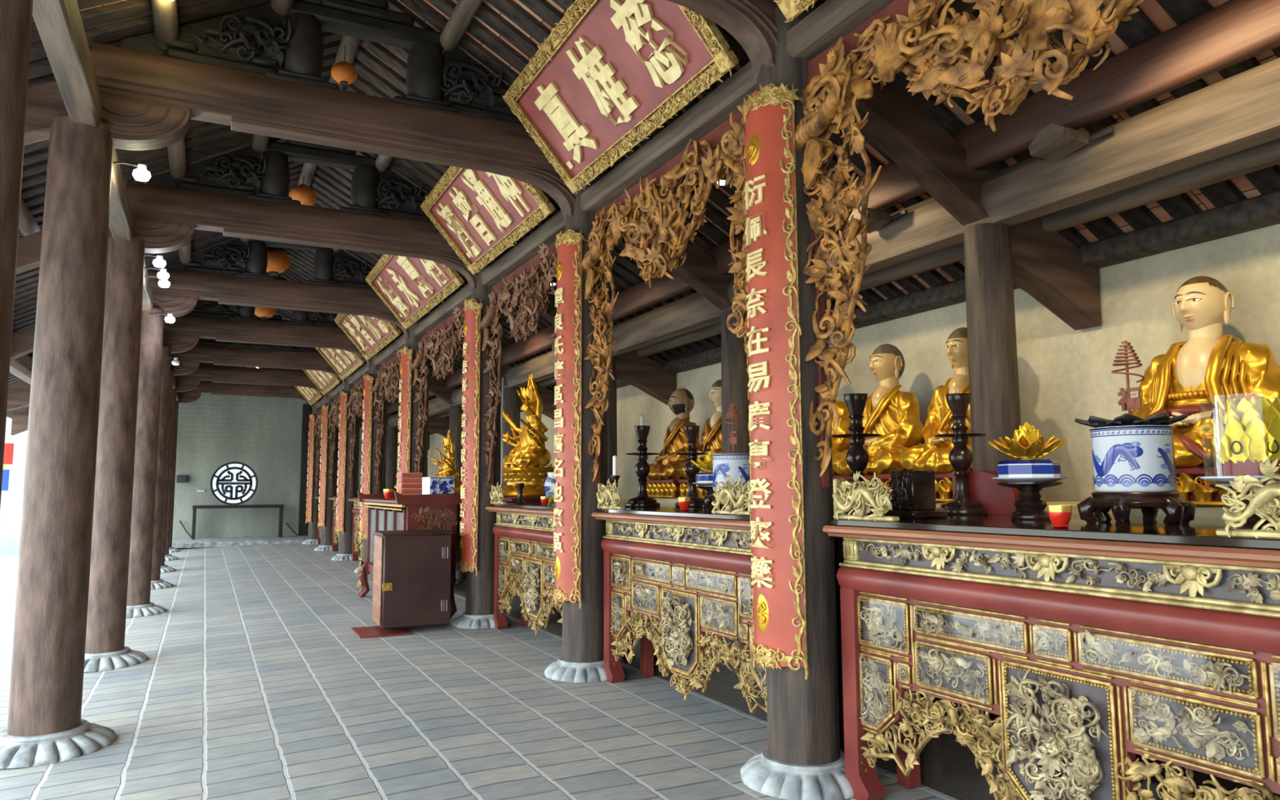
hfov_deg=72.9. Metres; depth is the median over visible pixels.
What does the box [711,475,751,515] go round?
ornament
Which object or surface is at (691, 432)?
candlestick
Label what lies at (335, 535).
altar table
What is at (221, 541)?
platform
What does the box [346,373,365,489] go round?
valance
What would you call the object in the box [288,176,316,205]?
paper lantern
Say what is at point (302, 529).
post
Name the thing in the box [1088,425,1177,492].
incense burner
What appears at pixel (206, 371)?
roof truss
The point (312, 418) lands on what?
couplet board
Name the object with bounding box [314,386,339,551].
wooden column
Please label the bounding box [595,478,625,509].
ornament
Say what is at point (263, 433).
wall
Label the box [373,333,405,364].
lintel beam
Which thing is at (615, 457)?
candle
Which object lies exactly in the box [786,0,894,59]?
lintel beam
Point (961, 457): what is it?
candlestick
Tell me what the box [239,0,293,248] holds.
purlin
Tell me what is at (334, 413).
valance
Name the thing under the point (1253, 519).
dish
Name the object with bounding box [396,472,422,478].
offering box
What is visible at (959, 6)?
purlin
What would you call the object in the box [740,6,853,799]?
wooden column
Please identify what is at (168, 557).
wooden column
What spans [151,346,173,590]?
wooden column
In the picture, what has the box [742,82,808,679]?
couplet board
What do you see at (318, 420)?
valance
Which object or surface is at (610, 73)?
name plaque
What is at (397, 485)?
offering box
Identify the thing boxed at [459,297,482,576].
couplet board
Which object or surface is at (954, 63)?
valance
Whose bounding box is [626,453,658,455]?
drip tray
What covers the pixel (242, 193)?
roof truss
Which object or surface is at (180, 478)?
wall box
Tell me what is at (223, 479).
window
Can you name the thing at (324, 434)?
couplet board
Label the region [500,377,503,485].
cord
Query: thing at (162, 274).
lamp
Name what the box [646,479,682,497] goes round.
pedestal
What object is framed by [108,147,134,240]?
lintel beam
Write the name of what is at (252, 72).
roof truss
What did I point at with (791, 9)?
name plaque
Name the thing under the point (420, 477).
lotus
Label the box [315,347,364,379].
name plaque
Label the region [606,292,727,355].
beam
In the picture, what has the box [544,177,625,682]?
wooden column
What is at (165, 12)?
purlin
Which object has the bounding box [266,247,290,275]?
paper lantern
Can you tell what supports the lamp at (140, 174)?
attached to the lintel beam at (122, 221)
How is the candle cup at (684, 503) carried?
on the altar table at (686, 575)
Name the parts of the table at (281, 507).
leg, leg, leg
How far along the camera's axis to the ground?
21.72 m
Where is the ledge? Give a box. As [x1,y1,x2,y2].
[619,496,1231,517]
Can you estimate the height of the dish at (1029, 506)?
0.202 m
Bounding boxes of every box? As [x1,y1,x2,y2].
[176,475,187,482]
[395,483,422,488]
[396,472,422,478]
[397,478,422,483]
[397,488,422,493]
[695,471,712,482]
[997,459,1060,477]
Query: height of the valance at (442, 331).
2.338 m
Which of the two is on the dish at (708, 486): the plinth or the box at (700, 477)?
the box at (700, 477)
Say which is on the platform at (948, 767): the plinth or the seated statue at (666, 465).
the plinth
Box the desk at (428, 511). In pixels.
[356,490,462,618]
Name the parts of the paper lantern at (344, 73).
lamp shade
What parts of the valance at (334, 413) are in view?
panel, frame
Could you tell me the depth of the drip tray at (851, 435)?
4.98 m
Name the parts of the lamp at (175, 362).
bulb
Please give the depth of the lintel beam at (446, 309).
11.60 m
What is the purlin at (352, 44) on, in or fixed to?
on the roof truss at (1046, 265)
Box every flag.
[1,469,9,490]
[3,443,13,464]
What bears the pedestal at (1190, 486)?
on the ledge
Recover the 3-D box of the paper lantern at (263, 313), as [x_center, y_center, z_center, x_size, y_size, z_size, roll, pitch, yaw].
[-7.393,-1.835,17.048,0.468,0.467,0.468,3,-7,-26]
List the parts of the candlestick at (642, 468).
stem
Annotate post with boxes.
[297,404,311,535]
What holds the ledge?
on the floor
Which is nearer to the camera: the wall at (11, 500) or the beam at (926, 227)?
the beam at (926, 227)
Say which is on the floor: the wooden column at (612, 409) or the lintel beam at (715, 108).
the wooden column at (612, 409)
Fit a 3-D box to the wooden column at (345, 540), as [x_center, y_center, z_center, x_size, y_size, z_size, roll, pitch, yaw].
[-6.369,1.417,19.020,0.653,4.120,0.661,-3,-6,23]
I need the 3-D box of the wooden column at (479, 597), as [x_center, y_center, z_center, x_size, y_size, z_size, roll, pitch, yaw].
[-1.772,0.458,9.875,0.661,4.120,0.653,3,-7,-26]
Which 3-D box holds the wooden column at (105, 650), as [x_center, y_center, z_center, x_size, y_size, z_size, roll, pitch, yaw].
[-4.974,0.447,8.200,0.748,4.012,0.738,3,-7,-26]
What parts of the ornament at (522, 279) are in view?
panel, panel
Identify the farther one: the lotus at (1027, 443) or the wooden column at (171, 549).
the wooden column at (171, 549)
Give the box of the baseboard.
[351,626,409,638]
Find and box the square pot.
[422,476,454,494]
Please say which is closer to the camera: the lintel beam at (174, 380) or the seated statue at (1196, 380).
the seated statue at (1196, 380)
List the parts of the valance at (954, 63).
panel, frame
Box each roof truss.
[6,276,502,421]
[10,238,555,419]
[10,314,448,437]
[15,139,675,405]
[24,0,733,310]
[174,342,428,447]
[178,367,399,445]
[666,0,1102,330]
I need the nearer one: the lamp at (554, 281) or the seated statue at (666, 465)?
the lamp at (554, 281)
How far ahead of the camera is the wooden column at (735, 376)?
7.85 m
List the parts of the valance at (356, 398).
panel, frame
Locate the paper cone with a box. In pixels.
[1210,396,1279,475]
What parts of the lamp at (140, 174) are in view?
arm, bulb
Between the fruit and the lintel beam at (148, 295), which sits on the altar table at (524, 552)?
the fruit
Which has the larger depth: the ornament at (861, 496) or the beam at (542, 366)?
the beam at (542, 366)
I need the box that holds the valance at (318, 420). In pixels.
[314,403,325,490]
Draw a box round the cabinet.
[372,528,453,629]
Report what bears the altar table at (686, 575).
on the floor
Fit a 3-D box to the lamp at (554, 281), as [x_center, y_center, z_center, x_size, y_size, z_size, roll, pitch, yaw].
[-0.951,-1.262,8.759,0.238,0.197,0.108,3,-7,-26]
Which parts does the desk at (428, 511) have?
leg, rail, glass pane, glass pane, gilt moulding, panel, glass pane, glass pane, panel, leg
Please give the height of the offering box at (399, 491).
0.062 m
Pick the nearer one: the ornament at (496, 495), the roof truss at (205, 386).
the ornament at (496, 495)
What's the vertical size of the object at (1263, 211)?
0.140 m
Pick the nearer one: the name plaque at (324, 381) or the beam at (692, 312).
the beam at (692, 312)
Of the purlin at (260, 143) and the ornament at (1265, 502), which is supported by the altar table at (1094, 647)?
the ornament at (1265, 502)
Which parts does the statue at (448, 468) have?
arm, arm, arm, arm, arm, crown, arm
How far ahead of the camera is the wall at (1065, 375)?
5.94 m
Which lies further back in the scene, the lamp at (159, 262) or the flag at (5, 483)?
the flag at (5, 483)
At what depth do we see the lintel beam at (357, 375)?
17.95 m
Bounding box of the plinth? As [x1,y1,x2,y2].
[502,497,541,502]
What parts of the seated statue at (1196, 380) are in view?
sash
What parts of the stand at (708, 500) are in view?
leg, leg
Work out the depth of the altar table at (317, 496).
24.11 m
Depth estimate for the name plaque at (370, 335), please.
14.74 m
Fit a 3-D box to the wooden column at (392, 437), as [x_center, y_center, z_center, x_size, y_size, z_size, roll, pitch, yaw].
[-6.491,2.285,22.577,0.585,3.120,0.578,0,-6,-7]
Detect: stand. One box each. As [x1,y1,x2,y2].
[703,491,747,510]
[1076,492,1195,525]
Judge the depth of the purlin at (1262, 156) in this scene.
5.20 m
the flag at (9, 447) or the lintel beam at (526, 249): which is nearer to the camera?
the lintel beam at (526, 249)
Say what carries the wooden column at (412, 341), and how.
on the floor
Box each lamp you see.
[112,161,151,181]
[143,266,169,279]
[144,253,166,267]
[144,275,169,288]
[149,312,175,323]
[162,356,180,364]
[539,267,556,285]
[716,168,726,185]
[848,206,906,233]
[1028,123,1114,161]
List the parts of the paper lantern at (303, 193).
lamp shade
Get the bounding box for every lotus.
[394,477,422,489]
[690,449,716,471]
[987,422,1067,459]
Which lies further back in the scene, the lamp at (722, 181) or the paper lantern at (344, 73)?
the paper lantern at (344, 73)
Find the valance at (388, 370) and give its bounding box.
[373,347,400,489]
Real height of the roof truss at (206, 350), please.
2.770 m
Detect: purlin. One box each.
[18,198,41,236]
[151,0,191,263]
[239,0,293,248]
[270,35,360,277]
[332,0,483,253]
[360,0,1279,417]
[433,0,977,347]
[437,137,1279,417]
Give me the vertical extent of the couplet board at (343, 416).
3.132 m
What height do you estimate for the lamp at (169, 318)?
0.130 m
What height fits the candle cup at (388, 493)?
0.128 m
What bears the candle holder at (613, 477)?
on the altar table at (686, 575)
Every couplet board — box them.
[305,413,315,524]
[317,404,328,527]
[335,390,348,533]
[359,373,373,540]
[396,345,413,492]
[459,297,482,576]
[552,228,583,608]
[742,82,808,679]
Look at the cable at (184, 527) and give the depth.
25.45 m
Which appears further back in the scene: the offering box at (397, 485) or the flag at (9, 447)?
the flag at (9, 447)
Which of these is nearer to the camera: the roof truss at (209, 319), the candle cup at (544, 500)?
the candle cup at (544, 500)
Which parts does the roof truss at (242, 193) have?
post, post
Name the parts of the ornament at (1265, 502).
frame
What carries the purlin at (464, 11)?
on the roof truss at (1046, 265)
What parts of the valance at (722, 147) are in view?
panel, panel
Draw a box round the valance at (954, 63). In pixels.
[794,0,1144,488]
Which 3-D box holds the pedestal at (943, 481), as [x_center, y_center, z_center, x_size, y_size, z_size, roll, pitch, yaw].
[2.308,0.615,6.100,0.648,0.200,0.795,3,-7,-26]
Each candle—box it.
[613,455,617,475]
[640,415,644,425]
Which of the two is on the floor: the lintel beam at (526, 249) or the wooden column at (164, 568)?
the wooden column at (164, 568)
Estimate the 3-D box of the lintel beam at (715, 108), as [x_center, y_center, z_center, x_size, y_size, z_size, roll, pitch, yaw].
[0.164,-1.788,6.149,0.170,0.170,2.700,3,-7,-26]
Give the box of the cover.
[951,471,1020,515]
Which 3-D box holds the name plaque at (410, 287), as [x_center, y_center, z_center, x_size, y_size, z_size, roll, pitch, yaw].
[-3.037,-1.563,11.400,0.697,0.754,3.175,3,-7,-26]
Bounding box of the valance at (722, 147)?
[581,104,748,488]
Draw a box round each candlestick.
[625,425,660,506]
[675,425,707,506]
[831,393,882,515]
[933,393,987,515]
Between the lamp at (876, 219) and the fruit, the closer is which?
the lamp at (876, 219)
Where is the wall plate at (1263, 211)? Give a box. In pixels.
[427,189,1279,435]
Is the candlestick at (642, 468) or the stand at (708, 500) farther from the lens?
the candlestick at (642, 468)
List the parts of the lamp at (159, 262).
arm, bulb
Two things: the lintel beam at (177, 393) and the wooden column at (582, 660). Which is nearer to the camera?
the wooden column at (582, 660)
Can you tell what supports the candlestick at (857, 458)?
on the platform at (948, 767)
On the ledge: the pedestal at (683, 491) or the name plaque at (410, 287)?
the pedestal at (683, 491)
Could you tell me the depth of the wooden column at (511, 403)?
13.75 m
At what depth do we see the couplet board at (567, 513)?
7.06 m
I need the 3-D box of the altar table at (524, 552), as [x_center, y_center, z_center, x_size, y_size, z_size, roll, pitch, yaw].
[-0.930,1.709,8.515,0.530,1.345,2.408,3,-7,-26]
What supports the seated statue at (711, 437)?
on the pedestal at (683, 491)
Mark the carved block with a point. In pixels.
(913, 495)
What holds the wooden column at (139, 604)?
on the floor
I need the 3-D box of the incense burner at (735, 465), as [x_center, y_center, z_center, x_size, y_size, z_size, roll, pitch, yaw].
[0.689,0.538,6.383,0.314,0.272,0.314,-2,-6,15]
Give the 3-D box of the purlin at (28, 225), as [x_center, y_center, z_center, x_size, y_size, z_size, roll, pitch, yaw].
[-7.300,-1.329,11.196,0.160,0.160,32.200,3,-7,-26]
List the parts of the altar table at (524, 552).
leg, frame, panel, frame, frame, panel, frame, frame, panel, glass, frieze trim, leg, frame, frame, panel, frame, panel, frame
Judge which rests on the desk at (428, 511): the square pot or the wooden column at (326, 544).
the square pot
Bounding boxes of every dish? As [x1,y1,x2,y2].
[692,482,721,507]
[991,476,1067,519]
[1199,475,1279,530]
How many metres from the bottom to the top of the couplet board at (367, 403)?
3.126 m
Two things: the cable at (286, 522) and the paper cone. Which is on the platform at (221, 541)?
the cable at (286, 522)
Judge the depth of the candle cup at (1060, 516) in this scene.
3.28 m
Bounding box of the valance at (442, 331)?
[412,305,464,472]
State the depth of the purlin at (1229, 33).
4.56 m
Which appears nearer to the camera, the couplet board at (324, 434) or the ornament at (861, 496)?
the ornament at (861, 496)
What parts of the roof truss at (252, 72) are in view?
post, post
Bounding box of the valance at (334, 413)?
[328,390,342,490]
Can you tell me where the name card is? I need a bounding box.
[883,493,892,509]
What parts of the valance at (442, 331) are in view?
panel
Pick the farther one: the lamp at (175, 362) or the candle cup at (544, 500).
the lamp at (175, 362)
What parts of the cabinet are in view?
panel, lid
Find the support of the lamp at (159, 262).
attached to the lintel beam at (148, 295)
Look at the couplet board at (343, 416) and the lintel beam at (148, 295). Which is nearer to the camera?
the lintel beam at (148, 295)
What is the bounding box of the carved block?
[883,468,947,518]
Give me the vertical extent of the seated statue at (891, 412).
1.048 m
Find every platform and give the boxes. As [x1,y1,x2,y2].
[172,535,307,548]
[337,501,1279,799]
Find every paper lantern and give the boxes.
[254,306,277,319]
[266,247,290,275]
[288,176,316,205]
[330,44,357,85]
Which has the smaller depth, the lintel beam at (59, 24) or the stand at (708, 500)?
the lintel beam at (59, 24)
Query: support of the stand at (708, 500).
on the platform at (948, 767)
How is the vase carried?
on the platform at (948, 767)
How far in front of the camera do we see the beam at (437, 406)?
17.93 m
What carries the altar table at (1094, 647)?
on the floor
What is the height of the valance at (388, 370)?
2.338 m
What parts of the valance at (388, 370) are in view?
panel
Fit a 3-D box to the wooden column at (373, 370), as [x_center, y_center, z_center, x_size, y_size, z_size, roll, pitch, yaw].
[-4.929,1.116,16.156,0.661,4.120,0.653,-2,-6,13]
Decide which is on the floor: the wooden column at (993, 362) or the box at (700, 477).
the wooden column at (993, 362)
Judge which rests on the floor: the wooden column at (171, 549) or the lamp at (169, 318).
the wooden column at (171, 549)
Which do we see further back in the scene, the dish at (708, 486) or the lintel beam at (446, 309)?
the lintel beam at (446, 309)
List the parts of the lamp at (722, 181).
bulb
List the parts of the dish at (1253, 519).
plate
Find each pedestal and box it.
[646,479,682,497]
[678,479,706,497]
[832,474,891,500]
[934,472,953,502]
[1173,466,1242,506]
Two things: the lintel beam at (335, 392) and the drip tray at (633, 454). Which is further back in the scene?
the lintel beam at (335, 392)
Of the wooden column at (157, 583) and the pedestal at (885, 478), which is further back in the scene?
the wooden column at (157, 583)
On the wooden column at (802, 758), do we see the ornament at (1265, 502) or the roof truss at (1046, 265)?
the roof truss at (1046, 265)
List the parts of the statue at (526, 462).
arm, arm, arm, arm, arm, arm, crown, arm, arm, arm, arm, arm, arm, arm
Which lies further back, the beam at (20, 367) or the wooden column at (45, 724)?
the beam at (20, 367)
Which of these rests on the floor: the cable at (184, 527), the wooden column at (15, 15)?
the wooden column at (15, 15)
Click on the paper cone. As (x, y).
(1247, 434)
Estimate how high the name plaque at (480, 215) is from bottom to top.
0.752 m
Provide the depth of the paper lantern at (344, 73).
7.43 m
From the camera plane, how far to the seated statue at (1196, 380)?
4.60 m
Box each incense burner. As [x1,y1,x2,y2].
[711,453,750,491]
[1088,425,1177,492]
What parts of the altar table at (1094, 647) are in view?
leg, panel, frame, panel, frame, frame, leg, frame, panel, frame, panel, frame, panel, glass, frieze trim, panel, frame, panel, frame, panel, frame, frame, frame, panel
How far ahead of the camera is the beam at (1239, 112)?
4.41 m
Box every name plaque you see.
[294,386,323,405]
[302,369,341,395]
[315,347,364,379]
[333,313,401,359]
[364,253,464,328]
[420,166,555,275]
[502,0,738,195]
[773,0,817,22]
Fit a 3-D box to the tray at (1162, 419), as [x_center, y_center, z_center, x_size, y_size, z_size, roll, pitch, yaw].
[2.090,0.097,3.700,0.419,0.052,0.412,3,-7,-26]
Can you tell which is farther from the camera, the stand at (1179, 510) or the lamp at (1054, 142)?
the lamp at (1054, 142)
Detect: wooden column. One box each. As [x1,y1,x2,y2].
[0,0,33,506]
[0,115,117,768]
[84,235,148,671]
[125,308,167,617]
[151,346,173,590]
[160,369,176,573]
[164,387,178,560]
[168,400,180,552]
[302,398,321,544]
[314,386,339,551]
[331,370,361,560]
[354,349,386,573]
[385,427,397,493]
[405,316,429,476]
[448,405,462,478]
[452,260,511,628]
[502,386,519,488]
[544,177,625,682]
[607,355,617,501]
[720,310,750,504]
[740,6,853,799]
[963,222,1021,471]
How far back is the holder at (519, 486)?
9.12 m
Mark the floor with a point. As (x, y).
(255, 682)
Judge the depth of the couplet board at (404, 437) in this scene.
12.98 m
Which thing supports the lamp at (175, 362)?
attached to the ceiling
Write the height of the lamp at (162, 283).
0.130 m
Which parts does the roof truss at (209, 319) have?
post, post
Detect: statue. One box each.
[427,430,462,493]
[500,373,555,497]
[646,388,700,479]
[679,379,722,478]
[831,343,923,475]
[831,368,850,475]
[898,327,972,472]
[1131,275,1279,466]
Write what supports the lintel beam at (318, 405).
attached to the wooden column at (326, 544)
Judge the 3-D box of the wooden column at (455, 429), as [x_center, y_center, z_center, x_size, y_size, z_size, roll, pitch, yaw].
[-3.576,1.677,16.777,0.578,3.120,0.585,-6,-8,43]
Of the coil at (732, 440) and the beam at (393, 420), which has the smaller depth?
the coil at (732, 440)
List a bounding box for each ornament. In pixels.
[480,241,556,489]
[489,481,506,504]
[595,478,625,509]
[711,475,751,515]
[832,471,899,521]
[1215,457,1279,539]
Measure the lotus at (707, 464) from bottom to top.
0.216 m
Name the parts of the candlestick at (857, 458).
stem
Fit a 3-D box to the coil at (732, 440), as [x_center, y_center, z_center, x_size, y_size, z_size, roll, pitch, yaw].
[0.690,0.264,6.410,0.125,0.478,0.122,3,-7,-26]
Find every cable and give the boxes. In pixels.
[179,520,191,538]
[285,522,297,535]
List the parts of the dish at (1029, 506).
plate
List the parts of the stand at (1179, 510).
leg, leg, leg, leg, leg, leg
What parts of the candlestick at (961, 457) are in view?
stem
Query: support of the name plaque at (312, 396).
attached to the roof truss at (206, 371)
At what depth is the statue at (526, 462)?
11.33 m
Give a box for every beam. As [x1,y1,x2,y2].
[9,354,32,385]
[32,0,102,127]
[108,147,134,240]
[142,261,154,311]
[173,375,175,389]
[176,391,179,400]
[315,396,325,408]
[328,382,343,398]
[348,363,368,384]
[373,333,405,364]
[387,413,399,427]
[413,283,471,336]
[428,396,452,417]
[450,384,506,406]
[481,209,565,285]
[504,348,556,387]
[580,61,756,212]
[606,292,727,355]
[727,197,975,311]
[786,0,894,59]
[975,57,1279,226]
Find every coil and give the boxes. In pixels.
[724,403,741,453]
[1111,340,1144,414]
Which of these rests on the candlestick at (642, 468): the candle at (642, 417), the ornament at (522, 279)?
the candle at (642, 417)
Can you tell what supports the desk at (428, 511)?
on the floor
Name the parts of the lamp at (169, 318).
arm, bulb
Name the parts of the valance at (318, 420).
panel, frame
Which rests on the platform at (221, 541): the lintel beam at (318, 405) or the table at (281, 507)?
the table at (281, 507)
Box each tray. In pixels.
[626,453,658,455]
[675,452,707,455]
[831,433,882,438]
[933,433,986,437]
[1075,412,1187,427]
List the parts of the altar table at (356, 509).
leg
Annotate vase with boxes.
[543,472,555,503]
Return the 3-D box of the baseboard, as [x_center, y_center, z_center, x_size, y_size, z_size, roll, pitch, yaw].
[-2.756,2.449,9.172,0.500,0.022,0.620,3,-7,-26]
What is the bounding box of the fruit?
[547,497,554,504]
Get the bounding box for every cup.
[383,488,393,498]
[540,496,549,505]
[677,497,690,511]
[1047,505,1071,528]
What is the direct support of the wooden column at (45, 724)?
on the floor
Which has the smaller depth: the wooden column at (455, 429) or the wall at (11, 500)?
the wooden column at (455, 429)
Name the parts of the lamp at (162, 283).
arm, bulb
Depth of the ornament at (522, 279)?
8.89 m
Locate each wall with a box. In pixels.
[0,417,255,555]
[172,366,362,538]
[396,223,1279,502]
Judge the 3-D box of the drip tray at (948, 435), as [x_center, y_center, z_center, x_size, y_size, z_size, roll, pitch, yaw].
[1.877,0.212,5.080,0.290,0.017,0.290,3,-7,-26]
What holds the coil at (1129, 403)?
in the incense burner at (1131, 458)
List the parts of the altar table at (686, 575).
leg, panel, frame, panel, frame, frame, frame, panel, leg, panel, frame, glass, frieze trim, frame, panel, frame, panel, frame, panel, frame, panel, frame, frame, panel, frame, panel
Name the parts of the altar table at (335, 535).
leg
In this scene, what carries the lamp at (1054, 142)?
attached to the beam at (1239, 112)
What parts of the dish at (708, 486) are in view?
plate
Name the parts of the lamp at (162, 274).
arm, bulb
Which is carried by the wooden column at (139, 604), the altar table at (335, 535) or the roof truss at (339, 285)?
the roof truss at (339, 285)
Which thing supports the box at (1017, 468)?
on the dish at (1029, 506)
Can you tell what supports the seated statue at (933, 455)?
on the pedestal at (943, 481)
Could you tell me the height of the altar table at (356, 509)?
1.345 m
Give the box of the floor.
[0,542,957,799]
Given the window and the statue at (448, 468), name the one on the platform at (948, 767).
the statue at (448, 468)
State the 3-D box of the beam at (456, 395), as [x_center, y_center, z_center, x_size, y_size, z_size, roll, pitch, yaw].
[-2.821,-0.195,15.436,0.299,0.333,3.410,3,-7,-26]
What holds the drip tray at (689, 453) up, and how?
on the candlestick at (691, 432)
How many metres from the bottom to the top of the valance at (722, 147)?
2.310 m
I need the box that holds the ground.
[0,555,18,592]
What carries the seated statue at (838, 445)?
on the pedestal
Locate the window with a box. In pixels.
[210,462,257,505]
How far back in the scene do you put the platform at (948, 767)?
4.36 m
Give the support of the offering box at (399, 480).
on the offering box at (397, 485)
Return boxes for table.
[191,504,284,539]
[315,495,320,544]
[328,496,338,551]
[347,497,363,560]
[485,502,562,635]
[591,507,767,747]
[822,518,1279,799]
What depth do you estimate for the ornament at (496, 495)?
9.27 m
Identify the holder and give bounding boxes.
[514,483,524,504]
[609,475,620,506]
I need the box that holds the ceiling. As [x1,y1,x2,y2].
[6,0,1279,419]
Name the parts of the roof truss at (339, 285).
post, post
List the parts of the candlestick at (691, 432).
stem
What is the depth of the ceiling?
6.83 m
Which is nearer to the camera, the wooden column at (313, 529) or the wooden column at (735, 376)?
the wooden column at (735, 376)
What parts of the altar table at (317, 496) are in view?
leg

